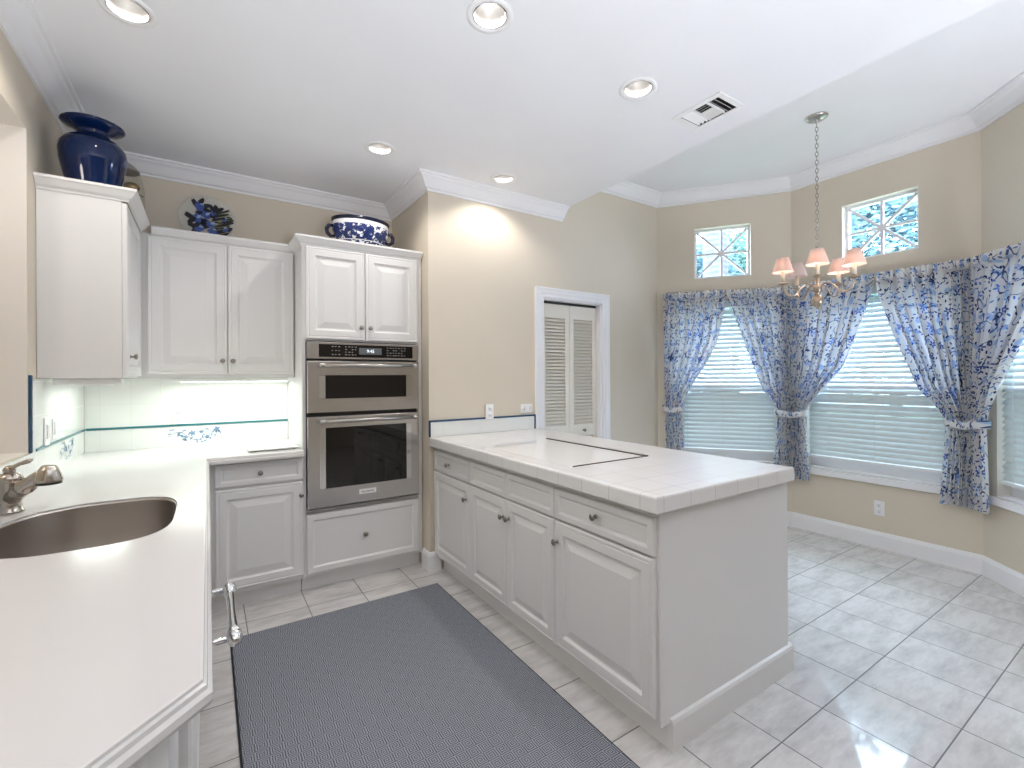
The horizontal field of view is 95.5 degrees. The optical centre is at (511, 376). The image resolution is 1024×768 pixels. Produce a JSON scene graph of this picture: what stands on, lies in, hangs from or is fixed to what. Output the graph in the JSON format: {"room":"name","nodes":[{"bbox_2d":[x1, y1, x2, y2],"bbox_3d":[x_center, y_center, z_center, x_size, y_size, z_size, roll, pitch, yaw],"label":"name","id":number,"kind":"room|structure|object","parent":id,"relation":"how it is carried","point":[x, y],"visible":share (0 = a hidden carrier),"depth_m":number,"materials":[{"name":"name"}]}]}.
{"room":"kitchen","nodes":[
{"label":"kitchen","id":0,"kind":"room"},
{"bbox_2d":[0,28,81,465],"bbox_3d":[-0.864,-0.045,-0.242,0.420,2.840,7.140,0,0,-33],"label":"wall","id":1,"kind":"structure","parent":0,"point":[29,133],"depth_m":1.97,"materials":[{"name":"beige paint"}]},
{"bbox_2d":[0,375,84,477],"bbox_3d":[-1.750,0.225,1.512,0.015,0.472,3.209,0,0,-33],"label":"tile backsplash","id":2,"kind":"structure","parent":1,"relation":"attached to","point":[65,403],"depth_m":2.27,"materials":[{"name":"white tile"}]},
{"bbox_2d":[44,417,49,445],"bbox_3d":[-2.180,0.257,2.182,0.010,0.135,0.075,0,0,-33],"label":"light switch","id":3,"kind":"object","parent":2,"relation":"attached to","point":[47,419],"visible":0.99,"depth_m":2.17,"materials":[{"name":"white plastic"}]},
{"bbox_2d":[52,418,56,438],"bbox_3d":[-2.251,0.252,2.290,0.010,0.100,0.060,0,0,-33],"label":"light switch","id":4,"kind":"object","parent":2,"relation":"attached to","point":[54,420],"visible":1,"depth_m":2.28,"materials":[{"name":"white plastic"}]},
{"bbox_2d":[33,172,149,377],"bbox_3d":[-2.228,-0.451,2.555,0.360,0.914,0.957,0,0,-33],"label":"upper cabinet","id":5,"kind":"object","parent":1,"relation":"attached to","point":[88,240],"visible":1,"depth_m":2.19,"materials":[{"name":"white paint"}]},
{"bbox_2d":[52,379,123,385],"bbox_3d":[-2.059,0.026,2.274,0.245,0.034,0.160,0,0,-33],"label":"light","id":6,"kind":"object","parent":5,"relation":"attached to","point":[77,382],"visible":1,"depth_m":2.21,"materials":[{"name":"white plastic"}]},
{"bbox_2d":[57,112,127,186],"bbox_3d":[-2.070,-1.052,2.300,0.262,0.383,0.262,0,0,-33],"label":"vase","id":7,"kind":"object","parent":5,"relation":"on","point":[88,153],"visible":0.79,"depth_m":2.22,"materials":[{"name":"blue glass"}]},
{"bbox_2d":[123,163,144,211],"bbox_3d":[-2.363,-1.085,2.825,0.210,0.452,0.210,0,0,-12],"label":"vase","id":8,"kind":"object","parent":5,"relation":"on","point":[132,171],"visible":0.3,"depth_m":2.83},
{"bbox_2d":[0,0,569,221],"bbox_3d":[0.633,-1.373,0.742,3.175,0.100,7.140,0,0,-33],"label":"trim","id":9,"kind":"structure","parent":1,"relation":"attached to","point":[21,23],"depth_m":3.21,"materials":[{"name":"white paint"}]},
{"bbox_2d":[82,176,391,452],"bbox_3d":[-1.858,-0.040,3.445,1.955,2.840,0.120,0,0,-33],"label":"wall","id":10,"kind":"structure","parent":0,"point":[165,203],"depth_m":3.31,"materials":[{"name":"beige paint"}]},
{"bbox_2d":[84,378,287,452],"bbox_3d":[-2.154,0.235,3.169,1.134,0.456,0.015,0,0,-33],"label":"tile backsplash","id":11,"kind":"structure","parent":10,"relation":"attached to","point":[137,413],"depth_m":3.12,"materials":[{"name":"white tile"}]},
{"bbox_2d":[173,407,185,423],"bbox_3d":[-2.228,0.257,3.113,0.070,0.115,0.008,0,0,-33],"label":"wall outlet","id":12,"kind":"object","parent":11,"relation":"attached to","point":[179,413],"visible":1,"depth_m":3.11,"materials":[{"name":"white plastic"}]},
{"bbox_2d":[138,225,293,377],"bbox_3d":[-1.933,-0.446,3.090,0.844,0.900,0.389,0,0,-33],"label":"upper cabinet","id":13,"kind":"object","parent":10,"relation":"attached to","point":[213,305],"visible":0.99,"depth_m":2.94,"materials":[{"name":"white paint"}]},
{"bbox_2d":[184,198,233,235],"bbox_3d":[-2.057,-1.072,3.143,0.330,0.322,0.080,0,0,-32],"label":"decorative plant","id":14,"kind":"object","parent":13,"relation":"on","point":[222,228],"visible":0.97,"depth_m":3.16,"materials":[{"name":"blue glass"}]},
{"bbox_2d":[179,378,287,382],"bbox_3d":[-1.849,0.021,3.116,0.620,0.026,0.120,0,0,-33],"label":"light","id":15,"kind":"object","parent":13,"relation":"attached to","point":[182,380],"visible":1,"depth_m":3.06,"materials":[{"name":"white plastic"}]},
{"bbox_2d":[181,381,286,382],"bbox_3d":[-1.849,0.032,3.116,0.600,0.003,0.090,0,0,-33],"label":"diffuser","id":16,"kind":"object","parent":15,"relation":"attached to","point":[181,381],"depth_m":3.05,"materials":[{"name":"white plastic"}]},
{"bbox_2d":[392,197,422,563],"bbox_3d":[-0.816,-0.046,3.748,0.120,2.840,0.755,0,0,-33],"label":"wall","id":17,"kind":"structure","parent":0,"point":[406,228],"depth_m":3.57,"materials":[{"name":"beige paint"}]},
{"bbox_2d":[422,548,441,571],"bbox_3d":[-0.579,1.307,3.348,0.098,0.132,0.126,0,0,-33],"label":"baseboard","id":18,"kind":"structure","parent":17,"relation":"attached to","point":[431,562],"depth_m":3.30,"materials":[{"name":"white paint"}]},
{"bbox_2d":[33,0,1023,205],"bbox_3d":[1.471,-1.608,1.351,6.045,0.360,7.240,0,0,-33],"label":"ceiling","id":19,"kind":"structure","parent":0,"point":[292,92],"depth_m":2.31,"materials":[{"name":"paint"}]},
{"bbox_2d":[96,0,157,27],"bbox_3d":[-1.477,-1.453,1.788,0.186,0.091,0.186,0,0,-33],"label":"recessed light","id":20,"kind":"object","parent":19,"relation":"in","point":[136,13],"visible":0.98,"depth_m":1.83,"materials":[{"name":"white plastic"}]},
{"bbox_2d":[364,141,394,155],"bbox_3d":[-0.818,-1.456,2.882,0.186,0.091,0.186,0,0,-33],"label":"recessed light","id":21,"kind":"object","parent":19,"relation":"in","point":[378,148],"visible":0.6,"depth_m":2.92,"materials":[{"name":"white plastic"}]},
{"bbox_2d":[466,0,513,33],"bbox_3d":[-0.086,-1.460,1.827,0.186,0.091,0.186,0,0,-33],"label":"recessed light","id":22,"kind":"object","parent":19,"relation":"in","point":[485,16],"visible":1,"depth_m":1.87,"materials":[{"name":"white plastic"}]},
{"bbox_2d":[490,173,515,183],"bbox_3d":[-0.062,-1.460,3.323,0.186,0.091,0.186,0,0,-33],"label":"recessed light","id":23,"kind":"object","parent":19,"relation":"in","point":[499,178],"visible":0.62,"depth_m":3.37,"materials":[{"name":"white plastic"}]},
{"bbox_2d":[619,77,657,99],"bbox_3d":[0.623,-1.464,2.295,0.186,0.091,0.186,0,0,-33],"label":"recessed light","id":24,"kind":"object","parent":19,"relation":"in","point":[638,88],"visible":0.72,"depth_m":2.33,"materials":[{"name":"white plastic"}]},
{"bbox_2d":[672,91,745,130],"bbox_3d":[1.054,-1.448,2.499,0.230,0.056,0.290,0,0,-33],"label":"ceiling vent","id":25,"kind":"object","parent":19,"relation":"in","point":[719,105],"visible":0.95,"depth_m":2.51,"materials":[{"name":"white plastic"}]},
{"bbox_2d":[772,112,866,309],"bbox_3d":[2.115,-1.128,3.193,0.533,1.325,0.526,0,0,-33],"label":"chandelier","id":26,"kind":"object","parent":19,"relation":"hanging from","point":[817,257],"visible":1,"depth_m":3.20,"materials":[{"name":"pink fabric"}]},
{"bbox_2d":[781,271,784,281],"bbox_3d":[1.899,-0.703,3.258,0.025,0.072,0.025,0,0,-33],"label":"candle","id":27,"kind":"object","parent":26,"relation":"on","point":[783,272],"depth_m":3.25,"materials":[{"name":"white wax"}]},
{"bbox_2d":[795,276,798,285],"bbox_3d":[2.094,-0.704,3.414,0.025,0.072,0.025,0,0,-33],"label":"candle","id":28,"kind":"object","parent":26,"relation":"on","point":[796,277],"depth_m":3.40,"materials":[{"name":"white wax"}]},
{"bbox_2d":[815,263,819,274],"bbox_3d":[1.987,-0.704,3.025,0.025,0.072,0.025,0,0,-33],"label":"candle","id":29,"kind":"object","parent":26,"relation":"on","point":[817,266],"depth_m":3.01,"materials":[{"name":"white wax"}]},
{"bbox_2d":[836,272,840,281],"bbox_3d":[2.302,-0.705,3.277,0.025,0.072,0.025,0,0,-33],"label":"candle","id":30,"kind":"object","parent":26,"relation":"on","point":[838,274],"depth_m":3.27,"materials":[{"name":"white wax"}]},
{"bbox_2d":[852,263,856,274],"bbox_3d":[2.236,-0.705,3.037,0.025,0.072,0.025,0,0,-33],"label":"candle","id":31,"kind":"object","parent":26,"relation":"on","point":[854,266],"depth_m":3.03,"materials":[{"name":"white wax"}]},
{"bbox_2d":[421,191,657,567],"bbox_3d":[0.394,-0.237,4.011,2.435,3.210,0.130,0,0,-33],"label":"wall","id":32,"kind":"structure","parent":0,"point":[482,265],"depth_m":3.69,"materials":[{"name":"beige paint"}]},
{"bbox_2d":[429,414,535,436],"bbox_3d":[-0.198,0.364,3.536,0.930,0.117,0.013,0,0,-33],"label":"tile backsplash","id":33,"kind":"structure","parent":32,"relation":"attached to","point":[447,427],"depth_m":3.51,"materials":[{"name":"white tile"}]},
{"bbox_2d":[486,404,493,418],"bbox_3d":[-0.170,0.263,3.541,0.070,0.115,0.008,0,0,-33],"label":"wall outlet","id":34,"kind":"object","parent":32,"relation":"attached to","point":[489,407],"visible":1,"depth_m":3.54,"materials":[{"name":"white plastic"}]},
{"bbox_2d":[521,404,531,412],"bbox_3d":[0.117,0.251,3.745,0.115,0.070,0.008,0,0,-33],"label":"wall outlet","id":35,"kind":"object","parent":32,"relation":"attached to","point":[525,408],"visible":1,"depth_m":3.74,"materials":[{"name":"white plastic"}]},
{"bbox_2d":[534,286,610,439],"bbox_3d":[0.506,0.312,4.068,0.830,2.110,0.156,0,0,-33],"label":"door","id":36,"kind":"structure","parent":32,"relation":"in","point":[572,328],"depth_m":4.07,"materials":[{"name":"white paint"}]},
{"bbox_2d":[199,526,1023,767],"bbox_3d":[0.989,1.425,1.240,6.400,0.120,7.800,0,0,-33],"label":"floor","id":37,"kind":"structure","parent":0,"point":[901,661],"depth_m":2.15,"materials":[{"name":"tile"}]},
{"bbox_2d":[133,731,177,767],"bbox_3d":[-0.652,0.887,0.373,0.590,0.772,0.836,0,0,-33],"label":"base cabinet","id":38,"kind":"object","parent":37,"relation":"on","point":[165,755],"visible":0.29,"depth_m":0.67,"materials":[{"name":"white paint"}]},
{"bbox_2d":[197,713,199,767],"bbox_3d":[-1.401,0.942,1.566,0.642,0.872,1.040,0,0,-33],"label":"base cabinet","id":39,"kind":"object","parent":37,"relation":"on","point":[198,715],"visible":0.02,"depth_m":1.46,"materials":[{"name":"white paint"}]},
{"bbox_2d":[178,582,242,767],"bbox_3d":[-0.965,0.939,0.955,0.702,0.872,0.450,0,0,-33],"label":"dishwasher","id":40,"kind":"object","parent":37,"relation":"on","point":[187,735],"visible":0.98,"depth_m":1.01,"materials":[{"name":"white paint"}]},
{"bbox_2d":[209,457,303,611],"bbox_3d":[-1.715,0.941,3.045,0.546,0.876,0.684,0,0,-33],"label":"base cabinet","id":41,"kind":"object","parent":37,"relation":"on","point":[256,508],"visible":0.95,"depth_m":2.80,"materials":[{"name":"white paint"}]},
{"bbox_2d":[0,439,303,767],"bbox_3d":[-1.160,0.478,1.646,1.140,0.040,3.644,0,0,-33],"label":"countertop","id":42,"kind":"structure","parent":41,"relation":"on","point":[106,652],"depth_m":0.86,"materials":[{"name":"white stone"}]},
{"bbox_2d":[0,459,63,514],"bbox_3d":[-1.613,0.366,1.552,0.276,0.189,0.072,0,0,17],"label":"kitchen faucet","id":43,"kind":"object","parent":42,"relation":"on","point":[14,487],"visible":1,"depth_m":1.55,"materials":[{"name":"silver metal"}]},
{"bbox_2d":[0,498,176,558],"bbox_3d":[-1.345,0.575,1.466,0.462,0.220,0.604,0,0,-33],"label":"sink","id":44,"kind":"object","parent":42,"relation":"in","point":[101,524],"visible":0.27,"depth_m":1.68,"materials":[{"name":"metal"}]},
{"bbox_2d":[244,442,299,451],"bbox_3d":[-1.560,0.453,3.017,0.288,0.014,0.270,0,0,-35],"label":"cutting board","id":45,"kind":"object","parent":42,"relation":"on","point":[283,445],"visible":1,"depth_m":2.98,"materials":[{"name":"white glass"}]},
{"bbox_2d":[288,233,422,589],"bbox_3d":[-1.172,0.238,3.403,0.845,2.276,0.684,0,0,-33],"label":"tall cabinet","id":46,"kind":"object","parent":37,"relation":"on","point":[345,291],"visible":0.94,"depth_m":3.13,"materials":[{"name":"white paint"}]},
{"bbox_2d":[325,214,394,246],"bbox_3d":[-1.072,-0.998,3.300,0.364,0.211,0.342,0,0,10],"label":"footed bowl","id":47,"kind":"object","parent":46,"relation":"on","point":[349,227],"visible":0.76,"depth_m":3.18,"materials":[{"name":"blue ceramic"}]},
{"bbox_2d":[305,341,418,509],"bbox_3d":[-1.124,0.309,3.363,0.747,1.078,0.660,0,0,-33],"label":"double oven","id":48,"kind":"object","parent":46,"relation":"in","point":[362,399],"visible":1,"depth_m":3.12,"materials":[{"name":"silver metal"}]},
{"bbox_2d":[230,583,639,767],"bbox_3d":[-0.330,1.367,1.754,1.178,0.008,2.415,0,0,-33],"label":"rug","id":49,"kind":"object","parent":37,"relation":"on","point":[411,678],"visible":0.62,"depth_m":1.97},
{"bbox_2d":[434,448,479,596],"bbox_3d":[-0.035,0.928,3.314,0.947,0.885,0.536,0,0,-33],"label":"base cabinet","id":50,"kind":"object","parent":37,"relation":"on","point":[452,484],"visible":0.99,"depth_m":3.05,"materials":[{"name":"white paint"}]},
{"bbox_2d":[470,459,565,665],"bbox_3d":[0.338,0.926,2.744,0.947,0.885,0.828,0,0,-33],"label":"base cabinet","id":51,"kind":"object","parent":37,"relation":"on","point":[512,514],"visible":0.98,"depth_m":2.44,"materials":[{"name":"white paint"}]},
{"bbox_2d":[430,429,793,514],"bbox_3d":[0.361,0.451,2.710,0.956,0.062,1.978,0,0,-33],"label":"countertop","id":52,"kind":"structure","parent":51,"relation":"on","point":[667,479],"depth_m":2.10,"materials":[{"name":"tile"}]},
{"bbox_2d":[481,438,647,466],"bbox_3d":[0.260,0.417,2.660,0.535,0.006,0.856,0,0,-33],"label":"cooktop","id":53,"kind":"object","parent":52,"relation":"in","point":[555,451],"visible":1,"depth_m":2.58,"materials":[{"name":"glass"}]},
{"bbox_2d":[551,482,793,752],"bbox_3d":[0.742,0.923,2.153,0.975,0.885,0.602,0,0,-33],"label":"base cabinet","id":54,"kind":"object","parent":37,"relation":"on","point":[678,619],"visible":0.98,"depth_m":1.87,"materials":[{"name":"white paint"}]},
{"bbox_2d":[657,192,792,511],"bbox_3d":[2.019,-0.246,4.489,1.165,3.210,0.140,0,0,20],"label":"wall","id":55,"kind":"structure","parent":0,"point":[768,216],"depth_m":4.44,"materials":[{"name":"beige paint"}]},
{"bbox_2d":[663,289,725,450],"bbox_3d":[1.739,0.020,4.434,0.556,1.677,0.092,0,0,20],"label":"curtain","id":56,"kind":"object","parent":55,"relation":"hanging from","point":[692,320],"visible":0.93,"depth_m":4.47,"materials":[{"name":"blue fabric"}]},
{"bbox_2d":[663,405,683,412],"bbox_3d":[1.561,0.311,4.499,0.202,0.074,0.089,0,0,20],"label":"tieback","id":57,"kind":"object","parent":56,"relation":"attached to","point":[665,408],"visible":1,"depth_m":4.46,"materials":[{"name":"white fabric"}]},
{"bbox_2d":[694,225,749,278],"bbox_3d":[2.026,-1.193,4.500,0.490,0.485,0.050,0,0,20],"label":"window","id":58,"kind":"structure","parent":55,"relation":"in","point":[721,253],"depth_m":4.49,"materials":[{"name":"white paint"}]},
{"bbox_2d":[684,383,775,463],"bbox_3d":[2.018,0.064,4.466,1.015,1.570,0.165,0,0,20],"label":"window","id":59,"kind":"structure","parent":55,"relation":"in","point":[757,457],"depth_m":4.43,"materials":[{"name":"white paint"}]},
{"bbox_2d":[682,302,774,453],"bbox_3d":[2.013,-0.003,4.454,0.895,1.425,0.054,0,0,20],"label":"window blind","id":60,"kind":"object","parent":59,"relation":"attached to","point":[740,395],"visible":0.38,"depth_m":4.43,"materials":[{"name":"white plastic"}]},
{"bbox_2d":[725,286,790,466],"bbox_3d":[2.249,0.048,4.247,0.544,1.717,0.092,0,0,19],"label":"curtain","id":61,"kind":"object","parent":55,"relation":"hanging from","point":[762,316],"visible":0.89,"depth_m":4.22,"materials":[{"name":"blue fabric"}]},
{"bbox_2d":[774,409,808,417],"bbox_3d":[2.466,0.326,4.116,0.266,0.074,0.073,0,0,39],"label":"tieback","id":62,"kind":"object","parent":61,"relation":"attached to","point":[796,414],"visible":1,"depth_m":4.09,"materials":[{"name":"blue fabric"}]},
{"bbox_2d":[601,71,1023,207],"bbox_3d":[2.968,-1.742,1.814,1.910,0.108,6.375,0,0,-33],"label":"trim","id":63,"kind":"structure","parent":55,"relation":"attached to","point":[1008,97],"depth_m":3.77,"materials":[{"name":"white paint"}]},
{"bbox_2d":[787,511,1023,596],"bbox_3d":[3.231,1.287,1.976,1.320,0.132,6.375,0,0,-33],"label":"baseboard","id":64,"kind":"structure","parent":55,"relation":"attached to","point":[997,572],"depth_m":3.47,"materials":[{"name":"white paint"}]},
{"bbox_2d":[791,131,982,554],"bbox_3d":[2.940,-0.251,3.742,0.140,3.210,1.240,0,0,-33],"label":"wall","id":65,"kind":"structure","parent":0,"point":[946,176],"depth_m":3.54,"materials":[{"name":"beige paint"}]},
{"bbox_2d":[790,273,873,480],"bbox_3d":[2.669,0.045,3.889,0.090,1.717,0.631,0,0,-33],"label":"curtain","id":66,"kind":"object","parent":65,"relation":"hanging from","point":[822,339],"visible":0.93,"depth_m":3.99,"materials":[{"name":"blue fabric"}]},
{"bbox_2d":[809,393,943,493],"bbox_3d":[2.923,0.059,3.729,0.165,1.570,1.100,0,0,-33],"label":"window","id":67,"kind":"structure","parent":65,"relation":"in","point":[925,478],"depth_m":3.71,"materials":[{"name":"white paint"}]},
{"bbox_2d":[809,286,944,473],"bbox_3d":[2.912,-0.008,3.723,0.054,1.425,0.980,0,0,-33],"label":"window blind","id":68,"kind":"object","parent":67,"relation":"attached to","point":[912,440],"visible":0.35,"depth_m":3.71,"materials":[{"name":"white plastic"}]},
{"bbox_2d":[874,500,884,515],"bbox_3d":[2.902,1.036,3.673,0.008,0.115,0.070,0,0,-33],"label":"wall outlet","id":69,"kind":"object","parent":65,"relation":"attached to","point":[879,506],"visible":1,"depth_m":3.67,"materials":[{"name":"white plastic"}]},
{"bbox_2d":[845,189,918,257],"bbox_3d":[2.966,-1.193,3.721,0.050,0.465,0.498,0,0,-33],"label":"window","id":70,"kind":"structure","parent":65,"relation":"in","point":[882,227],"depth_m":3.71,"materials":[{"name":"white paint"}]},
{"bbox_2d":[876,257,970,508],"bbox_3d":[2.992,0.043,3.396,0.088,1.717,0.532,0,0,-33],"label":"curtain","id":71,"kind":"object","parent":65,"relation":"hanging from","point":[927,308],"visible":0.93,"depth_m":3.30,"materials":[{"name":"blue fabric"}]},
{"bbox_2d":[981,102,1023,573],"bbox_3d":[3.194,-0.252,2.713,0.140,3.210,0.933,0,0,12],"label":"wall","id":72,"kind":"structure","parent":0,"point":[1002,141],"depth_m":3.04,"materials":[{"name":"beige paint"}]},
{"bbox_2d":[969,240,1023,514],"bbox_3d":[3.073,0.043,2.848,0.090,1.717,0.682,0,0,12],"label":"curtain","id":73,"kind":"object","parent":72,"relation":"hanging from","point":[997,276],"visible":0.98,"depth_m":3.01,"materials":[{"name":"blue fabric"}]},
{"bbox_2d":[944,418,991,429],"bbox_3d":[3.080,0.323,3.168,0.070,0.074,0.274,0,0,-13],"label":"tieback","id":74,"kind":"object","parent":73,"relation":"attached to","point":[956,424],"visible":1,"depth_m":3.13,"materials":[{"name":"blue fabric"}]},
{"bbox_2d":[989,346,1023,514],"bbox_3d":[3.171,0.058,2.708,0.165,1.570,0.813,0,0,12],"label":"window","id":75,"kind":"structure","parent":72,"relation":"in","point":[1017,496],"depth_m":2.98,"materials":[{"name":"white paint"}]},
{"bbox_2d":[1001,340,1023,489],"bbox_3d":[3.159,-0.009,2.711,0.054,1.425,0.693,0,0,12],"label":"window blind","id":76,"kind":"object","parent":75,"relation":"attached to","point":[1014,426],"visible":0.61,"depth_m":2.96,"materials":[{"name":"white plastic"}]},
{"label":"outside","id":77,"kind":"structure","parent":0,"visible":0},
{"bbox_3d":[-1.086,1.751,1.673,60.000,0.150,28.000,0,0,-33],"label":"lawn","id":78,"kind":"structure","parent":77,"visible":0},
{"bbox_2d":[703,231,730,370],"bbox_3d":[3.978,-1.851,9.064,0.540,7.004,0.540,0,0,-33],"label":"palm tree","id":79,"kind":"object","parent":78,"relation":"on","point":[713,270],"visible":0.06,"depth_m":8.89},
{"bbox_2d":[697,239,741,344],"bbox_3d":[4.311,-0.805,10.714,2.331,4.911,2.351,0,0,-33],"label":"tree","id":80,"kind":"object","parent":78,"relation":"on","point":[732,270],"visible":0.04,"depth_m":10.02,"materials":[{"name":"blue plant"}]},
{"bbox_2d":[701,229,746,370],"bbox_3d":[6.184,-1.427,13.253,2.957,6.135,3.152,0,0,-6],"label":"tree","id":81,"kind":"object","parent":78,"relation":"on","point":[738,245],"visible":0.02,"depth_m":12.45,"materials":[{"name":"green plant"}]},
{"bbox_2d":[850,195,917,368],"bbox_3d":[7.110,-1.552,8.676,4.112,6.375,4.371,0,0,-43],"label":"tree","id":82,"kind":"object","parent":78,"relation":"on","point":[910,212],"visible":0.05,"depth_m":7.78,"materials":[{"name":"blue plant"}]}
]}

